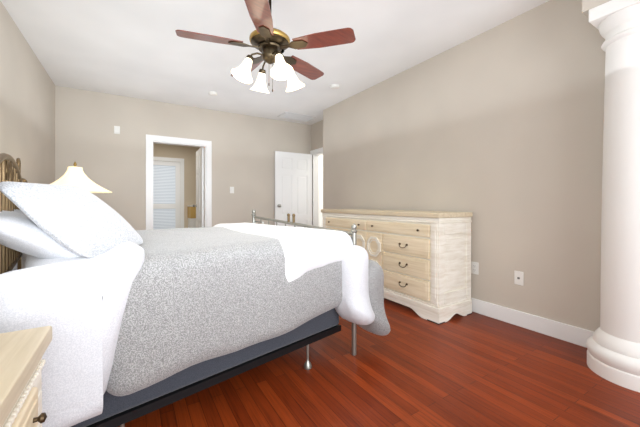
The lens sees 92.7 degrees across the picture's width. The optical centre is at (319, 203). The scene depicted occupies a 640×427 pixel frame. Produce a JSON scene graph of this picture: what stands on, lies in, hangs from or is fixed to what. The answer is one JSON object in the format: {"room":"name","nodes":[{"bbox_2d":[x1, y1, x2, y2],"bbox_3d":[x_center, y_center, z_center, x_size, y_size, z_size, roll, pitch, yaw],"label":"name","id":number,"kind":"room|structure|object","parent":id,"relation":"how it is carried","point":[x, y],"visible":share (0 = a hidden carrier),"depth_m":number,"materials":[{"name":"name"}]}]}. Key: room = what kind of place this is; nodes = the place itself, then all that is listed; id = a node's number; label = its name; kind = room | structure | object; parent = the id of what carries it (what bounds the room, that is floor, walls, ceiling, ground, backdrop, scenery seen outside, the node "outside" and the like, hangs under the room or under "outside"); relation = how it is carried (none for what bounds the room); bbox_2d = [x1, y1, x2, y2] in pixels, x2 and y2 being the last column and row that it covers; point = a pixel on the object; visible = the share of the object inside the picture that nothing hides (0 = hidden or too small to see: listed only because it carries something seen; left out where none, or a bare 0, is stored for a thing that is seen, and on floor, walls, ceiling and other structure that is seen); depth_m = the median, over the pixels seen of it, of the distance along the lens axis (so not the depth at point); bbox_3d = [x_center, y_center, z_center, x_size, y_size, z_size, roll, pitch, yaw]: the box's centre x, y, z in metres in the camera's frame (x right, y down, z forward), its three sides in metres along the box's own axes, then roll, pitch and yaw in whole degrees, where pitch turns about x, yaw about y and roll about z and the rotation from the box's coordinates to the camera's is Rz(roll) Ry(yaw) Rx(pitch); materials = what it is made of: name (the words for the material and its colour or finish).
{"room":"bedroom","nodes":[
{"label":"bedroom","id":0,"kind":"room"},
{"bbox_2d":[0,0,54,183],"bbox_3d":[-1.540,-0.279,0.676,0.150,2.657,8.370,0,0,-32],"label":"wall","id":1,"kind":"structure","parent":0,"point":[27,111],"depth_m":3.00,"materials":[{"name":"paint"}]},
{"bbox_2d":[153,143,200,227],"bbox_3d":[-3.381,-0.250,7.316,2.850,2.600,0.100,0,0,-32],"label":"wall","id":2,"kind":"structure","parent":0,"point":[187,154],"depth_m":7.35,"materials":[{"name":"paint"}]},
{"bbox_2d":[153,160,179,228],"bbox_3d":[-3.664,0.035,7.125,0.730,2.030,0.046,0,0,-32],"label":"window blinds","id":3,"kind":"object","parent":2,"relation":"attached to","point":[166,194],"visible":0.46,"depth_m":7.17,"materials":[{"name":"white plastic"}]},
{"bbox_2d":[55,86,310,229],"bbox_3d":[-1.881,-0.279,5.316,4.154,2.657,0.120,0,0,-32],"label":"wall","id":4,"kind":"structure","parent":0,"point":[103,155],"depth_m":4.81,"materials":[{"name":"paint"}]},
{"bbox_2d":[114,126,119,133],"bbox_3d":[-3.013,-1.088,4.533,0.072,0.116,0.019,0,0,-32],"label":"light switch","id":5,"kind":"object","parent":4,"relation":"attached to","point":[116,129],"visible":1,"depth_m":4.53,"materials":[{"name":"white plastic"}]},
{"bbox_2d":[146,134,211,229],"bbox_3d":[-2.312,-0.007,5.041,0.982,2.115,0.145,0,0,-32],"label":"door frame","id":6,"kind":"structure","parent":4,"relation":"attached to","point":[157,139],"depth_m":4.98,"materials":[{"name":"white wood"}]},
{"bbox_2d":[193,148,203,227],"bbox_3d":[-2.235,0.023,5.621,0.105,2.030,0.741,0,0,-32],"label":"door","id":7,"kind":"structure","parent":4,"relation":"in","point":[199,205],"depth_m":5.53,"materials":[{"name":"white wood"}]},
{"bbox_2d":[1,0,549,124],"bbox_3d":[1.448,-1.657,2.525,7.279,0.100,8.370,0,0,-32],"label":"ceiling","id":8,"kind":"structure","parent":0,"point":[140,49],"depth_m":3.08,"materials":[{"name":"white paint"}]},
{"bbox_2d":[208,91,217,95],"bbox_3d":[-1.561,-1.590,4.457,0.130,0.034,0.130,0,0,-32],"label":"ceiling detector","id":9,"kind":"object","parent":8,"relation":"attached to","point":[211,93],"visible":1,"depth_m":4.42,"materials":[{"name":"white plastic"}]},
{"bbox_2d":[175,0,355,92],"bbox_3d":[-0.405,-1.224,2.310,1.240,0.786,1.214,0,0,-32],"label":"ceiling fan","id":10,"kind":"object","parent":8,"relation":"hanging from","point":[269,42],"visible":1,"depth_m":2.18,"materials":[{"name":"brown wood"}]},
{"bbox_2d":[277,112,315,121],"bbox_3d":[-0.430,-1.596,5.673,0.640,0.022,0.340,0,0,-32],"label":"ceiling vent","id":11,"kind":"object","parent":8,"relation":"in","point":[295,116],"visible":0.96,"depth_m":5.62,"materials":[{"name":"white metal"}]},
{"bbox_2d":[330,84,339,89],"bbox_3d":[0.205,-1.590,4.190,0.130,0.034,0.130,0,0,-32],"label":"ceiling detector","id":12,"kind":"object","parent":8,"relation":"attached to","point":[334,86],"visible":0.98,"depth_m":4.16,"materials":[{"name":"white plastic"}]},
{"bbox_2d":[311,120,322,224],"bbox_3d":[0.125,-0.279,5.906,0.120,2.657,0.987,0,0,-32],"label":"wall","id":13,"kind":"structure","parent":0,"point":[317,135],"depth_m":6.14,"materials":[{"name":"paint"}]},
{"bbox_2d":[275,151,312,227],"bbox_3d":[-0.490,0.023,5.999,0.822,2.030,0.103,0,0,-32],"label":"entry door","id":14,"kind":"structure","parent":13,"relation":"in","point":[293,183],"depth_m":6.00,"materials":[{"name":"white wood"}]},
{"bbox_2d":[310,147,322,225],"bbox_3d":[0.115,-0.013,5.908,0.145,2.125,0.970,0,0,-32],"label":"door frame","id":15,"kind":"structure","parent":13,"relation":"attached to","point":[316,153],"depth_m":6.24,"materials":[{"name":"white wood"}]},
{"bbox_2d":[319,155,322,226],"bbox_3d":[0.461,-0.250,6.883,1.480,2.600,0.080,0,0,-32],"label":"wall","id":16,"kind":"structure","parent":0,"point":[320,189],"depth_m":6.54,"materials":[{"name":"white"}]},
{"bbox_2d":[118,298,639,426],"bbox_3d":[1.448,1.090,2.525,7.279,0.080,8.370,0,0,-32],"label":"floor","id":17,"kind":"structure","parent":0,"point":[412,368],"depth_m":1.75,"materials":[{"name":"brown wood"}]},
{"bbox_2d":[0,326,51,426],"bbox_3d":[-0.760,0.695,0.423,0.513,0.710,0.726,0,0,-32],"label":"nightstand","id":18,"kind":"object","parent":17,"relation":"on","point":[22,362],"visible":1,"depth_m":0.69,"materials":[{"name":"beige wood"}]},
{"bbox_2d":[0,153,390,426],"bbox_3d":[-0.751,0.392,2.086,2.264,1.316,1.761,0,0,-32],"label":"bed","id":19,"kind":"object","parent":17,"relation":"on","point":[142,322],"visible":0.98,"depth_m":1.29,"materials":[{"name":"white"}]},
{"bbox_2d":[321,209,472,324],"bbox_3d":[0.719,0.568,3.576,0.518,0.965,1.931,0,0,-32],"label":"dresser","id":20,"kind":"object","parent":17,"relation":"on","point":[422,259],"visible":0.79,"depth_m":2.87,"materials":[{"name":"beige wood"}]},
{"bbox_2d":[586,0,639,391],"bbox_3d":[1.923,-0.083,1.861,0.456,2.265,0.456,0,0,-32],"label":"column","id":21,"kind":"structure","parent":17,"relation":"on","point":[613,348],"depth_m":1.81,"materials":[{"name":"white"}]},
{"bbox_3d":[-2.300,0.695,2.910,0.513,0.710,0.726,0,0,-32],"label":"nightstand","id":22,"kind":"object","parent":17,"relation":"on","visible":0},
{"bbox_2d":[51,162,111,192],"bbox_3d":[-2.322,-0.030,2.897,0.587,0.738,0.587,0,0,-32],"label":"lamp","id":23,"kind":"object","parent":22,"relation":"on","point":[74,176],"visible":0.52,"depth_m":2.83,"materials":[{"name":"beige fabric"}]},
{"bbox_2d":[323,0,605,331],"bbox_3d":[1.295,-0.279,3.702,0.450,2.657,3.993,0,0,-32],"label":"wall","id":24,"kind":"structure","parent":0,"point":[497,131],"depth_m":2.70,"materials":[{"name":"paint"}]},
{"bbox_2d":[471,261,478,274],"bbox_3d":[1.492,0.626,2.946,0.010,0.116,0.072,0,0,-32],"label":"electrical outlet","id":25,"kind":"object","parent":24,"relation":"attached to","point":[474,267],"visible":1,"depth_m":2.94,"materials":[{"name":"white plastic"}]},
{"bbox_2d":[514,271,522,285],"bbox_3d":[1.699,0.641,2.612,0.009,0.116,0.072,0,0,-32],"label":"electrical outlet","id":26,"kind":"object","parent":24,"relation":"attached to","point":[518,277],"visible":1,"depth_m":2.61,"materials":[{"name":"white plastic"}]},
{"bbox_2d":[471,298,593,347],"bbox_3d":[1.096,0.985,3.580,0.016,0.130,3.993,0,0,-32],"label":"baseboard","id":27,"kind":"structure","parent":24,"relation":"attached to","point":[564,332],"depth_m":2.49,"materials":[{"name":"white wood"}]},
{"bbox_2d":[582,0,610,17],"bbox_3d":[2.915,-1.413,0.734,0.820,0.387,3.380,0,0,-32],"label":"header","id":28,"kind":"object","parent":24,"relation":"attached to","point":[587,5],"visible":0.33,"depth_m":1.92,"materials":[{"name":"paint"}]},
{"bbox_3d":[-2.781,1.090,6.346,2.850,0.080,2.580,0,0,-32],"label":"floor","id":29,"kind":"structure","parent":0,"visible":0},
{"bbox_2d":[187,205,195,227],"bbox_3d":[-2.973,0.552,7.263,0.280,0.995,0.410,0,0,-32],"label":"base cabinet","id":30,"kind":"object","parent":29,"relation":"on","point":[191,216],"visible":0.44,"depth_m":7.07,"materials":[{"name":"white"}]}
]}

